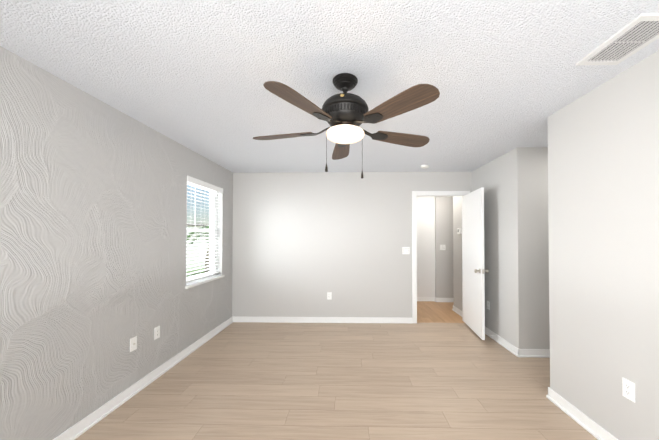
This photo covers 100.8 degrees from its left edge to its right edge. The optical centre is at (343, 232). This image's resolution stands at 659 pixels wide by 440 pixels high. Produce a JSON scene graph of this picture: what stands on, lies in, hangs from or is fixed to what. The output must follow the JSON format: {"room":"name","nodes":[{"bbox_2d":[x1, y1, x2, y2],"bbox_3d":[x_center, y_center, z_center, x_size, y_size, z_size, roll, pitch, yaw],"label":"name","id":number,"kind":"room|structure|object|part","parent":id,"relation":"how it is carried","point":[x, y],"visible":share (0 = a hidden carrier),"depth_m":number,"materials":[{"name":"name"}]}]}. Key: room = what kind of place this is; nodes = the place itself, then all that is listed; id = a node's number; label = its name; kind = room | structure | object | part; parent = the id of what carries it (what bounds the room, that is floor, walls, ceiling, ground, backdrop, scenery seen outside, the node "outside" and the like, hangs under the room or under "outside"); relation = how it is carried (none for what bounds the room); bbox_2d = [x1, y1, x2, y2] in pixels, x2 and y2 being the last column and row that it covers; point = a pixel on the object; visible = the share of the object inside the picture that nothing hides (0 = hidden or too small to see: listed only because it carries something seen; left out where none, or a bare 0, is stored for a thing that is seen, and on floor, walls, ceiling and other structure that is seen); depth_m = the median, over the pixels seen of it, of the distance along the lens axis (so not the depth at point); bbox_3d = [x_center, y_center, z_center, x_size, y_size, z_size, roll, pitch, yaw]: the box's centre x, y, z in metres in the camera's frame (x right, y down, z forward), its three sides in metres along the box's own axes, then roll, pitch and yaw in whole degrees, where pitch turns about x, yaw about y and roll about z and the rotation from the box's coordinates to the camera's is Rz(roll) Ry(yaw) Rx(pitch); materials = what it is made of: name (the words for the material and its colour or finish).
{"room":"empty bedroom","nodes":[
{"label":"empty bedroom","id":0,"kind":"room"},
{"bbox_2d":[0,46,232,439],"bbox_3d":[-1.974,0.201,1.717,0.200,2.440,6.100,0,-1,1],"label":"wall","id":1,"kind":"structure","parent":0,"point":[93,215],"depth_m":1.98,"materials":[{"name":"grey paint"}]},
{"bbox_2d":[130,336,136,351],"bbox_3d":[-1.850,0.986,2.410,0.018,0.116,0.072,0,-1,1],"label":"outlet","id":2,"kind":"object","parent":1,"relation":"attached to","point":[133,343],"visible":1,"depth_m":2.41,"materials":[{"name":"white plastic"}]},
{"bbox_2d":[154,326,159,339],"bbox_3d":[-1.849,0.994,2.707,0.008,0.116,0.072,0,-1,1],"label":"electrical outlet","id":3,"kind":"object","parent":1,"relation":"attached to","point":[156,332],"visible":1,"depth_m":2.69,"materials":[{"name":"white plastic"}]},
{"bbox_2d":[186,182,215,282],"bbox_3d":[-1.967,-0.008,3.655,0.060,1.320,0.900,0,-1,1],"label":"window","id":4,"kind":"structure","parent":1,"relation":"in","point":[210,216],"depth_m":4.06,"materials":[{"name":"white plastic"}]},
{"bbox_2d":[187,176,222,192],"bbox_3d":[-1.868,-0.632,3.661,0.099,0.071,0.896,0,-1,1],"label":"valance","id":5,"kind":"object","parent":1,"relation":"attached to","point":[195,181],"visible":0.73,"depth_m":3.55,"materials":[{"name":"white plastic"}]},
{"bbox_2d":[195,185,195,234],"bbox_3d":[-1.850,-0.276,3.407,0.009,0.640,0.009,0,-1,1],"label":"cord","id":6,"kind":"object","parent":5,"relation":"hanging from","point":[195,233],"depth_m":3.40,"materials":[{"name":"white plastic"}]},
{"bbox_2d":[186,184,219,282],"bbox_3d":[-1.884,0.006,3.653,0.050,1.189,0.888,0,-1,1],"label":"window blind slats","id":7,"kind":"object","parent":5,"relation":"hanging from","point":[200,277],"visible":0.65,"depth_m":3.62,"materials":[{"name":"white plastic"}]},
{"bbox_2d":[204,242,204,275],"bbox_3d":[-1.859,-0.017,3.653,0.002,1.203,0.004,0,-1,1],"label":"cord","id":8,"kind":"object","parent":5,"relation":"hanging from","point":[204,242],"depth_m":3.65,"materials":[{"name":"white plastic"}]},
{"bbox_2d":[216,192,218,227],"bbox_3d":[-1.842,-0.013,3.989,0.013,1.203,0.042,0,-1,19],"label":"cord","id":9,"kind":"object","parent":5,"relation":"hanging from","point":[216,192],"depth_m":3.98,"materials":[{"name":"white plastic"}]},
{"bbox_2d":[185,275,224,288],"bbox_3d":[-1.871,0.647,3.645,0.133,0.032,0.950,0,-1,1],"label":"window sill","id":10,"kind":"structure","parent":1,"relation":"attached to","point":[199,282],"depth_m":3.58,"materials":[{"name":"stone"}]},
{"bbox_2d":[0,0,658,172],"bbox_3d":[0.553,-1.060,2.378,5.426,0.100,7.500,0,-1,1],"label":"ceiling","id":11,"kind":"structure","parent":0,"point":[503,77],"depth_m":1.65,"materials":[{"name":"white paint"}]},
{"bbox_2d":[253,73,439,178],"bbox_3d":[-0.005,-0.694,1.855,1.287,0.646,1.266,0,-1,1],"label":"ceiling fan","id":12,"kind":"object","parent":11,"relation":"hanging from","point":[345,115],"visible":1,"depth_m":1.70,"materials":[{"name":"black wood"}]},
{"label":"blade","id":13,"kind":"part","parent":12,"relation":"part of","materials":[{"name":"brown wood"}]},
{"bbox_3d":[-0.227,-0.686,1.436,0.152,0.006,0.454,14,7,32],"label":"blade","id":14,"kind":"part","parent":12,"relation":"part of","materials":[{"name":"brown wood"}]},
{"bbox_3d":[-0.083,-0.549,1.770,0.070,0.317,0.038,0,-1,1],"label":"pull chain","id":15,"kind":"part","parent":12,"relation":"part of","materials":[{"name":"grey metal"}]},
{"bbox_3d":[-0.018,-0.675,2.263,0.152,0.006,0.454,-12,0,-4],"label":"blade","id":16,"kind":"part","parent":12,"relation":"part of","materials":[{"name":"brown wood"}]},
{"bbox_3d":[0.012,-0.802,1.817,0.311,0.180,0.311,0,-1,1],"label":"motor","id":17,"kind":"part","parent":12,"relation":"part of","materials":[{"name":"black metal"}]},
{"bbox_3d":[0.012,-0.650,1.815,0.258,0.084,0.258,0,-1,1],"label":"lamp shade","id":18,"kind":"part","parent":12,"relation":"part of","materials":[{"name":"white glass"}]},
{"bbox_3d":[0.105,-0.539,1.862,0.068,0.336,0.041,0,-1,1],"label":"pull chain","id":19,"kind":"part","parent":12,"relation":"part of","materials":[{"name":"grey metal"}]},
{"bbox_3d":[0.428,-0.679,1.982,0.454,0.006,0.152,0,-13,-22],"label":"blade","id":20,"kind":"part","parent":12,"relation":"part of","materials":[{"name":"brown wood"}]},
{"bbox_3d":[0.299,-0.685,1.471,0.152,0.006,0.454,16,-11,-39],"label":"blade","id":21,"kind":"part","parent":12,"relation":"part of","materials":[{"name":"brown wood"}]},
{"bbox_2d":[576,13,658,65],"bbox_3d":[1.519,-1.016,1.457,0.242,0.012,0.370,0,-1,1],"label":"ceiling vent","id":22,"kind":"object","parent":11,"relation":"in","point":[637,34],"visible":1,"depth_m":1.45,"materials":[{"name":"white metal"}]},
{"bbox_2d":[75,301,597,439],"bbox_3d":[0.553,1.480,2.345,5.426,0.100,7.500,0,-1,1],"label":"floor","id":23,"kind":"structure","parent":0,"point":[335,381],"depth_m":2.49,"materials":[{"name":"brown wood"}]},
{"bbox_2d":[232,172,471,317],"bbox_3d":[0.128,0.237,4.482,3.883,2.440,0.120,0,-1,1],"label":"wall","id":24,"kind":"structure","parent":0,"point":[304,243],"depth_m":4.43,"materials":[{"name":"grey paint"}]},
{"bbox_2d":[327,292,331,299],"bbox_3d":[-0.226,1.027,4.415,0.072,0.116,0.008,0,-1,1],"label":"electrical outlet","id":25,"kind":"object","parent":24,"relation":"attached to","point":[329,295],"visible":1,"depth_m":4.41,"materials":[{"name":"white plastic"}]},
{"bbox_2d":[402,247,409,253],"bbox_3d":[1.011,0.291,4.396,0.116,0.116,0.011,0,-1,1],"label":"light switch","id":26,"kind":"object","parent":24,"relation":"attached to","point":[405,250],"visible":1,"depth_m":4.39,"materials":[{"name":"white plastic"}]},
{"bbox_2d":[412,191,469,322],"bbox_3d":[1.574,0.393,4.448,0.924,2.127,0.152,0,-1,1],"label":"door frame","id":27,"kind":"structure","parent":24,"relation":"attached to","point":[415,194],"depth_m":4.39,"materials":[{"name":"white wood"}]},
{"bbox_2d":[463,187,488,339],"bbox_3d":[1.897,0.413,3.987,0.177,2.015,0.776,0,-1,7],"label":"door","id":28,"kind":"structure","parent":24,"relation":"in","point":[473,253],"depth_m":3.87,"materials":[{"name":"white painted wood"},{"name":"satin nickel"}]},
{"bbox_3d":[1.854,0.516,3.648,0.177,0.064,0.096,0,-1,7],"label":"knob","id":29,"kind":"part","parent":28,"relation":"part of","materials":[{"name":"silver metal"}]},
{"bbox_2d":[417,197,434,296],"bbox_3d":[1.213,0.256,5.948,1.536,2.440,0.100,0,-1,1],"label":"wall","id":30,"kind":"structure","parent":0,"point":[425,246],"depth_m":5.88,"materials":[{"name":"white paint"}]},
{"bbox_2d":[435,197,453,297],"bbox_3d":[2.662,0.256,5.881,1.364,2.440,0.170,0,-1,1],"label":"wall","id":31,"kind":"structure","parent":0,"point":[443,236],"depth_m":5.81,"materials":[{"name":"grey paint"}]},
{"bbox_2d":[453,147,549,348],"bbox_3d":[2.685,0.233,4.163,1.243,2.440,1.986,0,-1,1],"label":"wall","id":32,"kind":"structure","parent":0,"point":[514,183],"depth_m":3.23,"materials":[{"name":"grey paint"}]},
{"bbox_2d":[457,228,461,233],"bbox_3d":[2.066,-0.028,4.853,0.024,0.100,0.132,0,-1,1],"label":"thermostat","id":33,"kind":"object","parent":32,"relation":"attached to","point":[459,230],"visible":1,"depth_m":4.82,"materials":[{"name":"white plastic"}]},
{"bbox_2d":[547,50,658,439],"bbox_3d":[2.485,0.185,0.461,1.481,2.440,3.783,0,-1,1],"label":"wall","id":34,"kind":"structure","parent":0,"point":[603,179],"depth_m":1.82,"materials":[{"name":"grey paint"}]},
{"bbox_2d":[53,297,617,439],"bbox_3d":[0.654,1.385,2.395,5.026,0.090,7.000,0,-1,1],"label":"baseboard","id":35,"kind":"structure","parent":34,"relation":"attached to","point":[578,416],"depth_m":2.94,"materials":[{"name":"white"}]},
{"bbox_2d":[622,377,634,402],"bbox_3d":[1.767,0.974,1.689,0.008,0.116,0.072,0,-1,1],"label":"electrical outlet","id":36,"kind":"object","parent":34,"relation":"attached to","point":[628,389],"visible":1,"depth_m":1.69,"materials":[{"name":"white plastic"}]},
{"label":"outside","id":37,"kind":"structure","parent":0,"visible":0},
{"bbox_2d":[186,266,203,276],"bbox_3d":[-30.549,2.030,25.475,57.974,0.100,110.000,0,-1,1],"label":"ground","id":38,"kind":"structure","parent":37,"point":[194,271],"depth_m":12.70,"materials":[{"name":"green plant"}]},
{"bbox_2d":[186,232,208,268],"bbox_3d":[-7.755,0.952,17.489,0.100,1.850,45.000,0,-1,1],"label":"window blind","id":39,"kind":"object","parent":38,"relation":"on","point":[190,250],"depth_m":14.43,"materials":[{"name":"white plastic"}]},
{"bbox_2d":[187,223,207,232],"bbox_3d":[-27.990,0.530,50.447,11.000,3.550,41.000,0,-1,1],"label":"house","id":40,"kind":"structure","parent":38,"relation":"on","point":[197,227],"depth_m":42.36,"materials":[{"name":"white"}]},
{"bbox_2d":[187,225,208,271],"bbox_3d":[-5.005,0.666,10.813,2.648,2.248,2.884,0,-1,1],"label":"palm tree","id":41,"kind":"object","parent":38,"relation":"on","point":[198,236],"depth_m":10.70,"materials":[{"name":"green plant"}]}
]}

